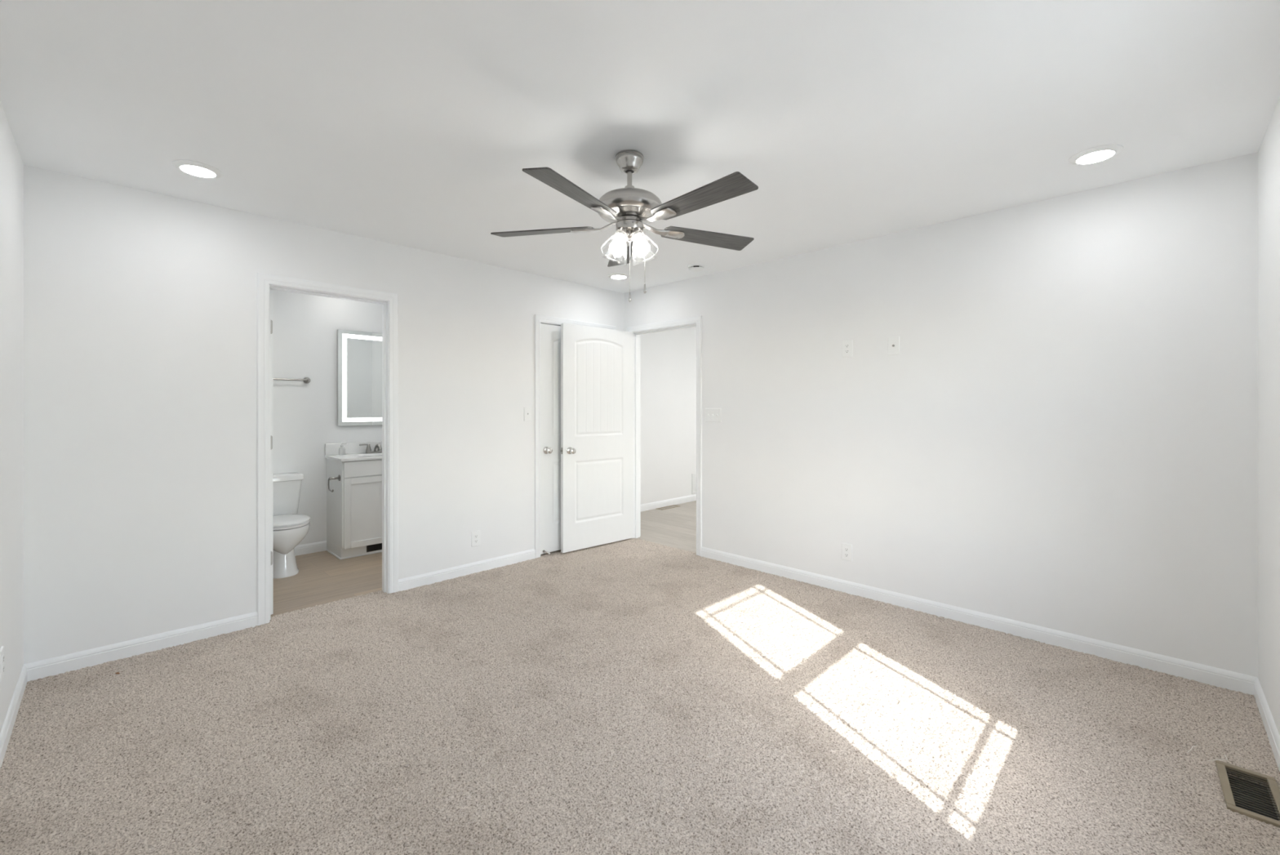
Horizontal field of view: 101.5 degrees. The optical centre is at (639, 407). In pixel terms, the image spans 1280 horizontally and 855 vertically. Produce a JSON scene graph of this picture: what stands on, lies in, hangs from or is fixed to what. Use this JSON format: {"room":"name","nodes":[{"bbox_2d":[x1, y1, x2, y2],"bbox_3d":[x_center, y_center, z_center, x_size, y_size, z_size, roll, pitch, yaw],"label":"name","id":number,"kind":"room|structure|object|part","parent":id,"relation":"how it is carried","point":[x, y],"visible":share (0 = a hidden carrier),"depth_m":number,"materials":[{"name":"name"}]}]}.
{"room":"empty bedroom","nodes":[
{"label":"empty bedroom","id":0,"kind":"room"},
{"bbox_2d":[0,100,23,731],"bbox_3d":[-1.485,0.088,0.978,4.130,2.470,0.115,0,0,45],"label":"wall","id":1,"kind":"structure","parent":0,"point":[11,166],"depth_m":2.14,"materials":[{"name":"paint"}]},
{"bbox_2d":[0,645,4,682],"bbox_3d":[-2.385,0.958,1.955,0.072,0.116,0.008,0,0,45],"label":"wall outlet","id":2,"kind":"object","parent":1,"relation":"attached to","point":[2,649],"visible":1,"depth_m":1.94,"materials":[{"name":"plastic"}]},
{"bbox_2d":[0,663,26,768],"bbox_3d":[-1.440,1.262,1.023,4.130,0.101,0.012,0,0,45],"label":"baseboard","id":3,"kind":"structure","parent":1,"relation":"attached to","point":[6,731],"depth_m":2.12,"materials":[{"name":"paint"}]},
{"bbox_2d":[23,164,624,663],"bbox_3d":[-1.577,0.088,3.903,0.115,2.470,4.145,0,0,45],"label":"wall","id":4,"kind":"structure","parent":0,"point":[140,306],"depth_m":2.91,"materials":[{"name":"paint"}]},
{"bbox_2d":[24,611,257,681],"bbox_3d":[-2.591,1.262,2.787,0.012,0.101,0.902,0,0,45],"label":"baseboard","id":5,"kind":"structure","parent":4,"relation":"attached to","point":[41,668],"depth_m":2.73,"materials":[{"name":"paint"}]},
{"bbox_2d":[271,291,273,613],"bbox_3d":[-2.543,0.283,3.490,0.678,2.012,0.171,0,0,45],"label":"door","id":6,"kind":"structure","parent":4,"relation":"in","point":[272,292],"depth_m":3.26,"materials":[{"name":"paint"}]},
{"bbox_2d":[257,272,398,625],"bbox_3d":[-2.029,0.251,3.434,0.132,2.101,0.808,0,0,45],"label":"door frame","id":7,"kind":"structure","parent":4,"relation":"attached to","point":[264,280],"depth_m":3.37,"materials":[{"name":"paint"}]},
{"bbox_2d":[398,548,535,591],"bbox_3d":[-1.304,1.262,4.088,0.012,0.101,1.142,0,0,45],"label":"baseboard","id":8,"kind":"structure","parent":4,"relation":"attached to","point":[428,578],"depth_m":4.02,"materials":[{"name":"paint"}]},
{"bbox_2d":[471,530,479,546],"bbox_3d":[-1.289,1.028,4.107,0.008,0.116,0.072,0,0,45],"label":"wall outlet","id":9,"kind":"object","parent":4,"relation":"attached to","point":[475,535],"visible":1,"depth_m":4.10,"materials":[{"name":"plastic"}]},
{"bbox_2d":[524,407,531,421],"bbox_3d":[-0.951,0.055,4.442,0.017,0.118,0.072,0,0,45],"label":"light switch","id":10,"kind":"object","parent":4,"relation":"attached to","point":[527,411],"visible":1,"depth_m":4.44,"materials":[{"name":"plastic"}]},
{"bbox_2d":[540,321,560,325],"bbox_3d":[-0.618,0.273,4.873,0.115,2.057,0.851,0,0,45],"label":"trim","id":11,"kind":"structure","parent":4,"relation":"attached to","point":[540,322],"depth_m":4.63,"materials":[{"name":"paint"}]},
{"bbox_2d":[540,323,560,554],"bbox_3d":[-0.568,0.272,4.824,0.103,2.008,0.807,0,0,45],"label":"door","id":12,"kind":"structure","parent":4,"relation":"in","point":[550,335],"depth_m":4.62,"materials":[{"name":"paint"}]},
{"bbox_3d":[-0.799,0.374,4.566,0.069,0.065,0.065,0,0,45],"label":"knob","id":13,"kind":"part","parent":12,"relation":"part of","materials":[{"name":"silver metal"}]},
{"bbox_2d":[534,314,616,558],"bbox_3d":[-0.571,0.246,4.826,0.017,2.093,0.939,0,0,45],"label":"door frame","id":14,"kind":"structure","parent":4,"relation":"attached to","point":[538,318],"depth_m":4.51,"materials":[{"name":"paint"}]},
{"bbox_2d":[560,323,633,552],"bbox_3d":[-0.384,0.269,4.888,0.834,2.022,0.171,0,0,-41],"label":"door","id":15,"kind":"structure","parent":4,"relation":"in","point":[597,363],"depth_m":4.84,"materials":[{"name":"paint"}]},
{"bbox_3d":[-0.603,0.383,4.627,0.065,0.065,0.069,0,0,-41],"label":"knob","id":16,"kind":"part","parent":15,"relation":"part of","materials":[{"name":"silver metal"}]},
{"bbox_2d":[271,289,382,545],"bbox_3d":[-3.148,0.088,4.554,0.115,2.470,2.630,0,0,45],"label":"wall","id":17,"kind":"structure","parent":0,"point":[305,326],"depth_m":4.68,"materials":[{"name":"paint"}]},
{"bbox_2d":[273,377,310,383],"bbox_3d":[-3.150,-0.242,4.414,0.079,0.056,0.656,0,0,45],"label":"towel bar","id":18,"kind":"object","parent":17,"relation":"attached to","point":[306,380],"visible":0.49,"depth_m":4.54,"materials":[{"name":"silver metal"}]},
{"bbox_3d":[-3.134,-0.242,4.399,0.017,0.017,0.600,0,0,45],"label":"rod","id":19,"kind":"part","parent":18,"relation":"part of","materials":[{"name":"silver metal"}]},
{"bbox_3d":[-2.939,-0.242,4.628,0.079,0.056,0.056,0,0,45],"label":"post","id":20,"kind":"part","parent":18,"relation":"part of","materials":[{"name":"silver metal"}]},
{"bbox_2d":[293,540,326,555],"bbox_3d":[-3.400,1.262,4.208,0.012,0.101,1.555,0,0,45],"label":"baseboard","id":21,"kind":"structure","parent":17,"relation":"attached to","point":[300,549],"depth_m":4.67,"materials":[{"name":"paint"}]},
{"bbox_2d":[337,328,382,426],"bbox_3d":[-2.571,-0.275,5.031,0.035,0.888,0.610,0,0,45],"label":"wall mirror","id":22,"kind":"object","parent":17,"relation":"attached to","point":[359,353],"visible":0.58,"depth_m":4.93,"materials":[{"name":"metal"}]},
{"bbox_2d":[0,500,1279,854],"bbox_3d":[0.469,1.321,4.049,5.970,0.065,7.230,0,0,45],"label":"floor","id":23,"kind":"structure","parent":0,"point":[631,695],"depth_m":2.09,"materials":[{"name":"carpet"}]},
{"bbox_2d":[273,471,310,577],"bbox_3d":[-2.903,0.931,4.198,0.708,0.736,0.428,0,0,45],"label":"toilet","id":24,"kind":"object","parent":23,"relation":"on","point":[291,527],"visible":0.55,"depth_m":4.08,"materials":[{"name":"ceramic"}]},
{"bbox_3d":[-3.082,0.764,4.375,0.200,0.299,0.404,0,0,45],"label":"tank","id":25,"kind":"part","parent":24,"relation":"part of","materials":[{"name":"ceramic"}]},
{"bbox_3d":[-3.078,0.589,4.371,0.217,0.052,0.428,0,0,45],"label":"tank lid","id":26,"kind":"part","parent":24,"relation":"part of","materials":[{"name":"ceramic"}]},
{"bbox_3d":[-2.812,0.911,4.108,0.452,0.024,0.378,0,0,45],"label":"seat","id":27,"kind":"part","parent":24,"relation":"part of","materials":[{"name":"plastic"}]},
{"bbox_3d":[-2.812,0.885,4.108,0.452,0.028,0.378,0,0,45],"label":"lid","id":28,"kind":"part","parent":24,"relation":"part of","materials":[{"name":"ceramic"}]},
{"bbox_3d":[-2.842,1.111,4.138,0.536,0.377,0.374,0,0,45],"label":"bowl","id":29,"kind":"part","parent":24,"relation":"part of","materials":[{"name":"ceramic"}]},
{"bbox_2d":[326,457,382,559],"bbox_3d":[-2.424,0.877,4.870,0.468,0.844,0.772,0,0,45],"label":"vanity cabinet","id":30,"kind":"object","parent":23,"relation":"on","point":[354,505],"visible":0.38,"depth_m":4.56,"materials":[{"name":"paint"}]},
{"bbox_2d":[328,474,340,492],"bbox_3d":[-2.597,0.644,4.452,0.130,0.136,0.082,0,0,45],"label":"toilet paper holder","id":31,"kind":"object","parent":30,"relation":"attached to","point":[338,477],"visible":1,"depth_m":4.46,"materials":[{"name":"silver metal"}]},
{"bbox_3d":[-2.620,0.655,4.429,0.130,0.114,0.013,0,0,45],"label":"arm","id":32,"kind":"part","parent":31,"relation":"part of","materials":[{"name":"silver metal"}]},
{"bbox_3d":[-2.608,0.603,4.463,0.054,0.054,0.082,0,0,45],"label":"post","id":33,"kind":"part","parent":31,"relation":"part of","materials":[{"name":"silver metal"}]},
{"bbox_2d":[324,440,382,461],"bbox_3d":[-2.416,0.452,4.867,0.484,0.247,0.793,0,0,45],"label":"countertop","id":34,"kind":"structure","parent":30,"relation":"on","point":[342,451],"depth_m":4.82,"materials":[{"name":"stone"}]},
{"bbox_2d":[359,443,382,453],"bbox_3d":[-2.487,0.387,4.968,0.146,0.092,0.301,0,0,45],"label":"faucet","id":35,"kind":"object","parent":34,"relation":"on","point":[378,446],"visible":0.68,"depth_m":4.94,"materials":[{"name":"silver metal"}]},
{"bbox_3d":[-2.569,0.383,4.951,0.052,0.076,0.052,0,0,45],"label":"handle","id":36,"kind":"part","parent":35,"relation":"part of","materials":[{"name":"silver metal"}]},
{"bbox_3d":[-2.485,0.384,4.966,0.141,0.083,0.044,0,0,45],"label":"spout","id":37,"kind":"part","parent":35,"relation":"part of","materials":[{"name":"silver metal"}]},
{"bbox_3d":[-2.431,1.291,4.876,0.410,0.016,0.772,0,0,45],"label":"shoe moulding","id":38,"kind":"part","parent":30,"relation":"part of","materials":[{"name":"paint"}]},
{"bbox_3d":[-2.392,0.531,4.583,0.018,0.132,0.368,0,0,45],"label":"drawer","id":39,"kind":"part","parent":30,"relation":"part of","materials":[{"name":"paint"}]},
{"bbox_3d":[-2.392,0.906,4.583,0.018,0.601,0.368,0,0,45],"label":"cabinet door","id":40,"kind":"part","parent":30,"relation":"part of","materials":[{"name":"paint"}]},
{"bbox_3d":[-2.396,0.906,4.587,0.007,0.499,0.266,0,0,45],"label":"panel","id":41,"kind":"part","parent":30,"relation":"part of","materials":[{"name":"paint"}]},
{"bbox_2d":[366,542,382,551],"bbox_3d":[-2.317,1.243,4.708,0.005,0.064,0.270,0,0,45],"label":"register","id":42,"kind":"object","parent":30,"relation":"attached to","point":[376,546],"visible":0.46,"depth_m":4.66,"materials":[{"name":"brown metal"}]},
{"bbox_2d":[656,504,679,510],"bbox_3d":[0.368,1.312,6.800,0.115,0.034,0.360,0,0,45],"label":"floor vent","id":43,"kind":"object","parent":23,"relation":"in","point":[673,504],"visible":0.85,"depth_m":6.79,"materials":[{"name":"beige metal"}]},
{"bbox_2d":[1215,760,1279,827],"bbox_3d":[2.052,1.303,1.754,0.141,0.034,0.310,0,0,43],"label":"floor vent","id":44,"kind":"object","parent":23,"relation":"in","point":[1250,798],"visible":0.99,"depth_m":1.76,"materials":[{"name":"beige metal"}]},
{"bbox_2d":[0,0,1279,293],"bbox_3d":[0.325,-1.207,4.051,6.180,0.120,7.430,0,0,45],"label":"ceiling","id":45,"kind":"structure","parent":0,"point":[416,124],"depth_m":2.00,"materials":[{"name":"paint"}]},
{"bbox_2d":[172,160,222,177],"bbox_3d":[-2.125,-1.139,2.515,0.188,0.017,0.188,0,0,45],"label":"recessed light","id":46,"kind":"object","parent":45,"relation":"in","point":[192,167],"visible":1,"depth_m":2.49,"materials":[{"name":"plastic"}]},
{"bbox_2d":[608,272,629,279],"bbox_3d":[-0.185,-1.139,4.556,0.188,0.017,0.188,0,0,45],"label":"recessed light","id":47,"kind":"object","parent":45,"relation":"in","point":[618,275],"visible":0.98,"depth_m":4.52,"materials":[{"name":"plastic"}]},
{"bbox_2d":[490,149,758,302],"bbox_3d":[-0.021,-0.815,2.359,1.236,0.665,1.279,0,0,45],"label":"ceiling fan","id":48,"kind":"object","parent":45,"relation":"hanging from","point":[630,208],"visible":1,"depth_m":2.30,"materials":[{"name":"silver metal"}]},
{"bbox_3d":[-0.455,-0.831,2.472,0.486,0.006,0.130,0,11,11],"label":"blade","id":49,"kind":"part","parent":48,"relation":"part of","materials":[{"name":"grey wood"}]},
{"bbox_3d":[-0.250,-0.831,2.029,0.130,0.006,0.486,13,6,29],"label":"blade","id":50,"kind":"part","parent":48,"relation":"part of","materials":[{"name":"grey wood"}]},
{"bbox_3d":[-0.099,-0.738,2.338,0.048,0.070,0.048,0,-27,44],"label":"bulb","id":51,"kind":"part","parent":48,"relation":"part of","materials":[{"name":"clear glass"}]},
{"bbox_3d":[-0.101,-0.738,2.442,0.048,0.070,0.048,0,27,-46],"label":"bulb","id":52,"kind":"part","parent":48,"relation":"part of","materials":[{"name":"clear glass"}]},
{"bbox_3d":[-0.097,-0.831,2.803,0.130,0.006,0.486,-11,1,-7],"label":"blade","id":53,"kind":"part","parent":48,"relation":"part of","materials":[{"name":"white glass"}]},
{"bbox_2d":[615,226,627,238],"bbox_3d":[-0.082,-0.786,2.356,0.054,0.042,0.054,0,-27,44],"label":"socket","id":54,"kind":"object","parent":48,"relation":"attached to","point":[621,232],"depth_m":2.34,"materials":[{"name":"silver metal"}]},
{"bbox_3d":[-0.046,-0.647,2.385,0.003,0.231,0.002,0,0,45],"label":"pull chain","id":55,"kind":"part","parent":48,"relation":"part of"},
{"bbox_2d":[631,226,643,238],"bbox_3d":[-0.012,-0.786,2.357,0.054,0.042,0.054,0,-27,-46],"label":"socket","id":56,"kind":"object","parent":48,"relation":"attached to","point":[636,232],"depth_m":2.34,"materials":[{"name":"silver metal"}]},
{"bbox_2d":[631,235,643,243],"bbox_3d":[-0.013,-0.786,2.427,0.054,0.042,0.054,0,27,44],"label":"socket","id":57,"kind":"object","parent":48,"relation":"attached to","point":[633,239],"depth_m":2.41,"materials":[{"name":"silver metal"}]},
{"bbox_3d":[0.004,-0.738,2.444,0.048,0.070,0.048,0,27,44],"label":"bulb","id":58,"kind":"part","parent":48,"relation":"part of","materials":[{"name":"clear glass"}]},
{"bbox_3d":[0.006,-0.738,2.340,0.048,0.070,0.048,0,-27,-46],"label":"bulb","id":59,"kind":"part","parent":48,"relation":"part of","materials":[{"name":"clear glass"}]},
{"bbox_3d":[0.235,-0.831,2.087,0.130,0.006,0.486,15,-10,-42],"label":"blade","id":60,"kind":"part","parent":48,"relation":"part of","materials":[{"name":"grey wood"}]},
{"bbox_3d":[0.329,-0.831,2.565,0.486,0.006,0.130,0,-11,-25],"label":"blade","id":61,"kind":"part","parent":48,"relation":"part of","materials":[{"name":"grey wood"}]},
{"bbox_2d":[688,263,704,271],"bbox_3d":[0.456,-1.128,4.234,0.136,0.038,0.136,0,0,45],"label":"smoke detector","id":62,"kind":"object","parent":45,"relation":"attached to","point":[693,267],"visible":1,"depth_m":4.19,"materials":[{"name":"plastic"}]},
{"bbox_2d":[1068,144,1123,164],"bbox_3d":[2.064,-1.139,2.372,0.188,0.017,0.188,0,0,45],"label":"recessed light","id":63,"kind":"object","parent":45,"relation":"in","point":[1101,153],"visible":1,"depth_m":2.35,"materials":[{"name":"plastic"}]},
{"bbox_2d":[640,326,696,504],"bbox_3d":[0.407,0.088,7.025,0.115,2.470,3.085,0,0,45],"label":"wall","id":64,"kind":"structure","parent":0,"point":[668,357],"depth_m":6.90,"materials":[{"name":"paint"}]},
{"bbox_2d":[640,493,696,511],"bbox_3d":[0.417,1.262,6.945,0.012,0.101,2.985,0,0,45],"label":"baseboard","id":65,"kind":"structure","parent":64,"relation":"attached to","point":[651,505],"depth_m":6.89,"materials":[{"name":"paint"}]},
{"bbox_2d":[691,472,696,493],"bbox_3d":[0.834,1.058,7.366,0.013,0.280,0.320,0,0,45],"label":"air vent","id":66,"kind":"object","parent":64,"relation":"in","point":[693,475],"visible":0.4,"depth_m":7.28,"materials":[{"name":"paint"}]},
{"bbox_2d":[624,152,1257,676],"bbox_3d":[1.083,0.088,4.107,5.180,2.470,0.115,0,0,45],"label":"wall","id":67,"kind":"structure","parent":0,"point":[1061,433],"depth_m":2.98,"materials":[{"name":"paint"}]},
{"bbox_2d":[640,334,640,535],"bbox_3d":[0.296,0.246,4.978,0.933,2.093,0.017,0,0,45],"label":"trim","id":68,"kind":"structure","parent":67,"relation":"attached to","point":[640,335],"depth_m":5.26,"materials":[{"name":"paint"}]},
{"bbox_2d":[626,315,702,555],"bbox_3d":[0.244,0.251,4.925,0.933,2.101,0.132,0,0,45],"label":"door frame","id":69,"kind":"structure","parent":67,"relation":"attached to","point":[697,319],"depth_m":4.86,"materials":[{"name":"paint"}]},
{"bbox_2d":[705,408,720,422],"bbox_3d":[0.622,0.065,4.470,0.164,0.118,0.017,0,0,45],"label":"light switch","id":70,"kind":"object","parent":67,"relation":"attached to","point":[712,415],"visible":1,"depth_m":4.47,"materials":[{"name":"plastic"}]},
{"bbox_2d":[841,542,852,560],"bbox_3d":[1.447,1.011,3.660,0.072,0.116,0.008,0,0,45],"label":"wall outlet","id":71,"kind":"object","parent":67,"relation":"attached to","point":[846,548],"visible":1,"depth_m":3.65,"materials":[{"name":"plastic"}]},
{"bbox_2d":[842,339,852,357],"bbox_3d":[1.450,-0.412,3.657,0.072,0.116,0.008,0,0,45],"label":"wall outlet","id":72,"kind":"object","parent":67,"relation":"attached to","point":[846,344],"visible":1,"depth_m":3.65,"materials":[{"name":"plastic"}]},
{"bbox_2d":[888,336,899,355],"bbox_3d":[1.665,-0.407,3.437,0.072,0.118,0.018,0,0,45],"label":"cable plate","id":73,"kind":"object","parent":67,"relation":"attached to","point":[894,341],"visible":1,"depth_m":3.44,"materials":[{"name":"plastic"}]},
{"bbox_2d":[701,546,1257,694],"bbox_3d":[1.655,1.262,3.451,3.145,0.101,0.012,0,0,45],"label":"baseboard","id":74,"kind":"structure","parent":67,"relation":"attached to","point":[1217,677],"depth_m":2.95,"materials":[{"name":"paint"}]},
{"bbox_2d":[1257,97,1279,735],"bbox_3d":[1.413,0.088,0.865,0.150,2.470,4.030,0,0,45],"label":"wall","id":75,"kind":"structure","parent":0,"point":[1268,153],"depth_m":2.13,"materials":[{"name":"paint"}]},
{"bbox_2d":[1253,676,1279,770],"bbox_3d":[1.396,1.262,0.963,0.012,0.101,3.915,0,0,45],"label":"baseboard","id":76,"kind":"structure","parent":75,"relation":"attached to","point":[1267,717],"depth_m":2.07,"materials":[{"name":"paint"}]}
]}

